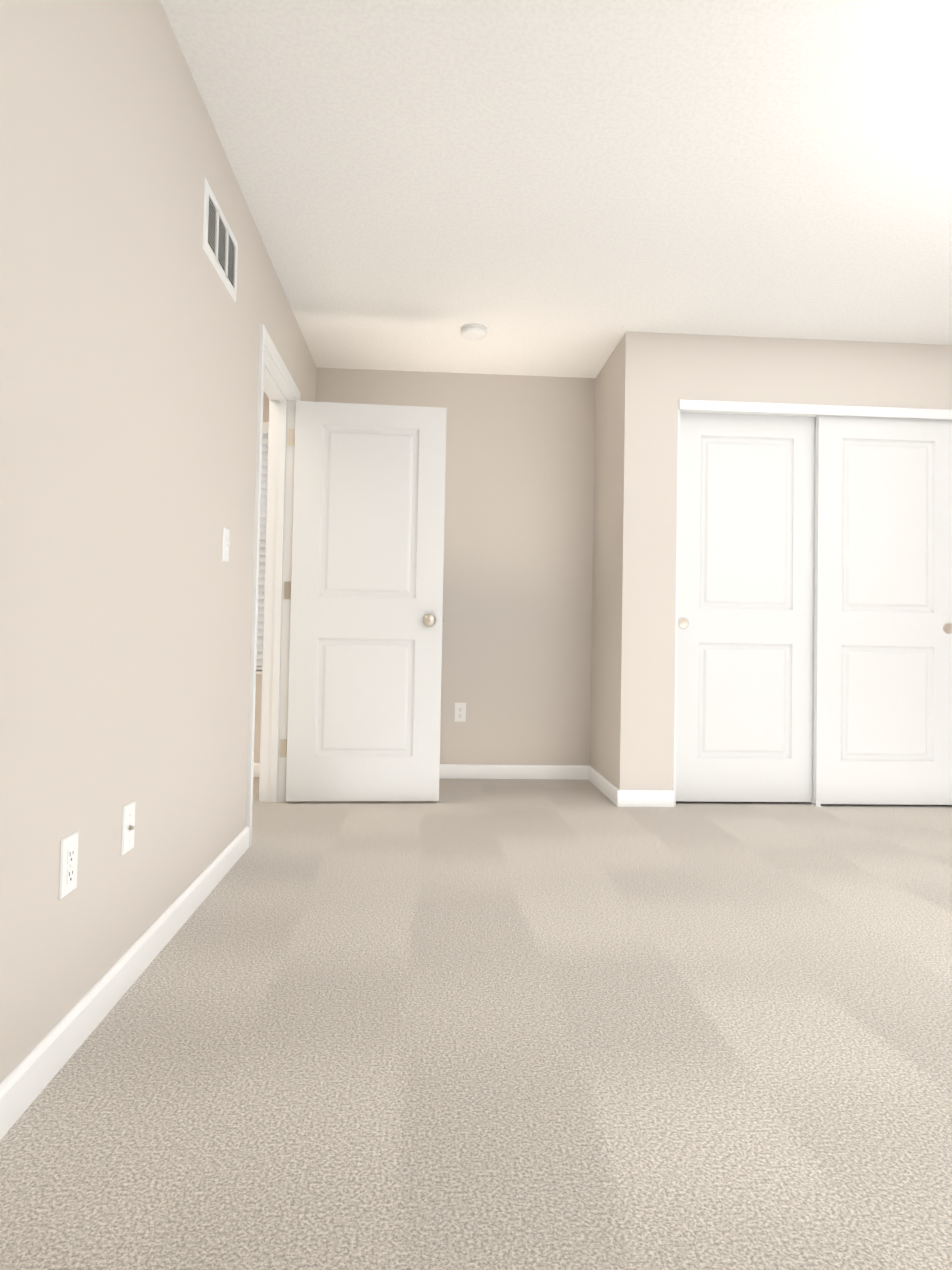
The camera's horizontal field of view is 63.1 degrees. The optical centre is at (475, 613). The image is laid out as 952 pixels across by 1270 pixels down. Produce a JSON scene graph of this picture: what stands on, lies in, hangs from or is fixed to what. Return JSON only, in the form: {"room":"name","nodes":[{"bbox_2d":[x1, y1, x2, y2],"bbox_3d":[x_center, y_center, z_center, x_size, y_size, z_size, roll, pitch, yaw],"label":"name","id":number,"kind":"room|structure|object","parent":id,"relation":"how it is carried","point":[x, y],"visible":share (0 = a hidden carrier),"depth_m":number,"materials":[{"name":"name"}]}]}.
{"room":"empty bedroom","nodes":[
{"label":"empty bedroom","id":0,"kind":"room"},
{"bbox_2d":[0,0,316,1082],"bbox_3d":[-0.885,-0.325,2.022,0.120,2.440,5.170,1,-2,-3],"label":"wall","id":1,"kind":"structure","parent":0,"point":[128,372],"depth_m":1.73,"materials":[{"name":"paint"}]},
{"bbox_2d":[58,831,78,899],"bbox_3d":[-0.810,0.500,1.542,0.007,0.115,0.070,1,-2,-3],"label":"duplex electrical outlet","id":2,"kind":"object","parent":1,"relation":"attached to","point":[68,861],"visible":1,"depth_m":1.53,"materials":[{"name":"white plastic"}]},
{"bbox_2d":[0,827,248,1139],"bbox_3d":[-0.800,0.837,1.315,0.013,0.082,3.508,1,-2,-3],"label":"baseboard","id":3,"kind":"structure","parent":1,"relation":"attached to","point":[32,1073],"depth_m":1.68,"materials":[{"name":"white wood"}]},
{"bbox_2d":[121,800,134,855],"bbox_3d":[-0.824,0.510,1.847,0.016,0.115,0.070,1,-2,-3],"label":"outlet","id":4,"kind":"object","parent":1,"relation":"attached to","point":[128,827],"visible":1,"depth_m":1.84,"materials":[{"name":"white plastic"}]},
{"bbox_2d":[202,177,237,301],"bbox_3d":[-0.833,-1.210,2.539,0.008,0.216,0.390,1,-2,-3],"label":"air vent","id":5,"kind":"object","parent":1,"relation":"in","point":[219,244],"visible":0.98,"depth_m":2.51,"materials":[{"name":"white metal"}]},
{"bbox_2d":[222,527,229,562],"bbox_3d":[-0.856,-0.237,2.668,0.016,0.115,0.070,1,-2,-3],"label":"switch plate","id":6,"kind":"object","parent":1,"relation":"attached to","point":[225,547],"visible":1,"depth_m":2.65,"materials":[{"name":"white plastic"}]},
{"bbox_2d":[246,324,300,846],"bbox_3d":[-0.978,-0.113,3.534,0.154,2.094,0.892,1,-2,-3],"label":"door frame","id":7,"kind":"structure","parent":1,"relation":"attached to","point":[277,385],"depth_m":3.90,"materials":[{"name":"white painted wood"}]},
{"bbox_2d":[286,401,446,800],"bbox_3d":[-0.545,-0.063,3.931,0.774,2.007,0.176,1,-2,-5],"label":"door","id":8,"kind":"structure","parent":1,"relation":"in","point":[365,664],"depth_m":3.92,"materials":[{"name":"white wood"}]},
{"bbox_2d":[254,368,595,765],"bbox_3d":[0.291,-0.229,4.740,5.590,2.440,0.120,1,-2,-3],"label":"wall","id":9,"kind":"structure","parent":0,"point":[517,581],"depth_m":4.68,"materials":[{"name":"paint"}]},
{"bbox_2d":[253,763,259,776],"bbox_3d":[-1.743,0.907,4.523,1.250,0.082,0.013,1,-2,-3],"label":"baseboard","id":10,"kind":"structure","parent":9,"relation":"attached to","point":[256,771],"depth_m":4.54,"materials":[{"name":"white wood"}]},
{"bbox_2d":[256,433,267,670],"bbox_3d":[-1.739,-0.410,4.651,1.010,1.480,0.052,1,-2,-3],"label":"window","id":11,"kind":"structure","parent":9,"relation":"in","point":[264,436],"depth_m":4.67,"materials":[{"name":"white glass"}]},
{"bbox_2d":[256,422,268,669],"bbox_3d":[-1.735,-0.414,4.587,1.006,1.473,0.057,1,-2,-3],"label":"window blinds","id":12,"kind":"object","parent":11,"relation":"attached to","point":[259,656],"depth_m":4.61,"materials":[{"name":"white plastic"}]},
{"bbox_2d":[454,702,465,721],"bbox_3d":[-0.095,0.588,4.632,0.070,0.115,0.007,1,-2,-3],"label":"outlet","id":13,"kind":"object","parent":9,"relation":"attached to","point":[459,712],"visible":1,"depth_m":4.63,"materials":[{"name":"white plastic"}]},
{"bbox_2d":[439,764,583,779],"bbox_3d":[-0.156,0.939,4.616,1.690,0.082,0.013,1,-2,-3],"label":"baseboard","id":14,"kind":"structure","parent":9,"relation":"attached to","point":[447,771],"depth_m":4.63,"materials":[{"name":"white wood"}]},
{"bbox_2d":[0,777,951,1269],"bbox_3d":[0.421,0.953,2.127,5.590,0.060,5.290,1,-2,-3],"label":"floor","id":15,"kind":"structure","parent":0,"point":[520,1025],"depth_m":1.58,"materials":[{"name":"carpet"}]},
{"bbox_2d":[160,0,951,377],"bbox_3d":[0.467,-1.546,2.194,5.590,0.060,5.290,1,-2,-3],"label":"ceiling","id":16,"kind":"structure","parent":0,"point":[564,188],"depth_m":2.61,"materials":[{"name":"paint"}]},
{"bbox_2d":[461,324,486,339],"bbox_3d":[-0.011,-1.454,4.007,0.136,0.042,0.136,1,-2,-3],"label":"smoke detector","id":17,"kind":"object","parent":16,"relation":"attached to","point":[473,331],"visible":1,"depth_m":3.97,"materials":[{"name":"white plastic"}]},
{"bbox_2d":[590,341,619,784],"bbox_3d":[0.787,-0.229,4.401,0.120,2.440,0.615,1,-2,-3],"label":"wall","id":18,"kind":"structure","parent":0,"point":[604,613],"depth_m":4.37,"materials":[{"name":"paint"}]},
{"bbox_2d":[584,766,623,806],"bbox_3d":[0.704,0.946,4.279,0.013,0.082,0.708,1,-2,-3],"label":"baseboard","id":19,"kind":"structure","parent":18,"relation":"attached to","point":[616,795],"depth_m":4.22,"materials":[{"name":"white wood"}]},
{"bbox_2d":[614,331,951,789],"bbox_3d":[1.877,-0.217,4.097,2.260,2.440,0.120,1,-2,-3],"label":"wall","id":20,"kind":"structure","parent":0,"point":[661,374],"depth_m":4.00,"materials":[{"name":"paint"}]},
{"bbox_2d":[624,790,673,806],"bbox_3d":[0.869,0.940,3.941,0.278,0.082,0.013,1,-2,-3],"label":"baseboard","id":21,"kind":"structure","parent":20,"relation":"attached to","point":[632,798],"depth_m":3.94,"materials":[{"name":"white wood"}]},
{"bbox_2d":[676,412,815,801],"bbox_3d":[1.417,-0.048,4.082,0.762,2.057,0.038,1,-2,-3],"label":"closet door","id":22,"kind":"structure","parent":20,"relation":"in","point":[745,665],"depth_m":4.07,"materials":[{"name":"white wood"}]},
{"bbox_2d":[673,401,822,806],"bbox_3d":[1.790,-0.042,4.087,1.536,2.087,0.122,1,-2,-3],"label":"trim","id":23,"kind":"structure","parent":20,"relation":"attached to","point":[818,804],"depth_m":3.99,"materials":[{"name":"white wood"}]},
{"bbox_2d":[679,399,951,419],"bbox_3d":[1.811,-1.066,4.046,1.524,0.052,0.017,1,-2,-3],"label":"valance","id":24,"kind":"object","parent":20,"relation":"attached to","point":[811,409],"visible":1,"depth_m":4.04,"materials":[{"name":"white wood"}]},
{"bbox_2d":[813,415,951,804],"bbox_3d":[2.163,-0.034,4.081,0.762,2.057,0.038,1,-2,-3],"label":"closet door","id":25,"kind":"structure","parent":20,"relation":"in","point":[882,727],"depth_m":4.07,"materials":[{"name":"white wood"}]}
]}

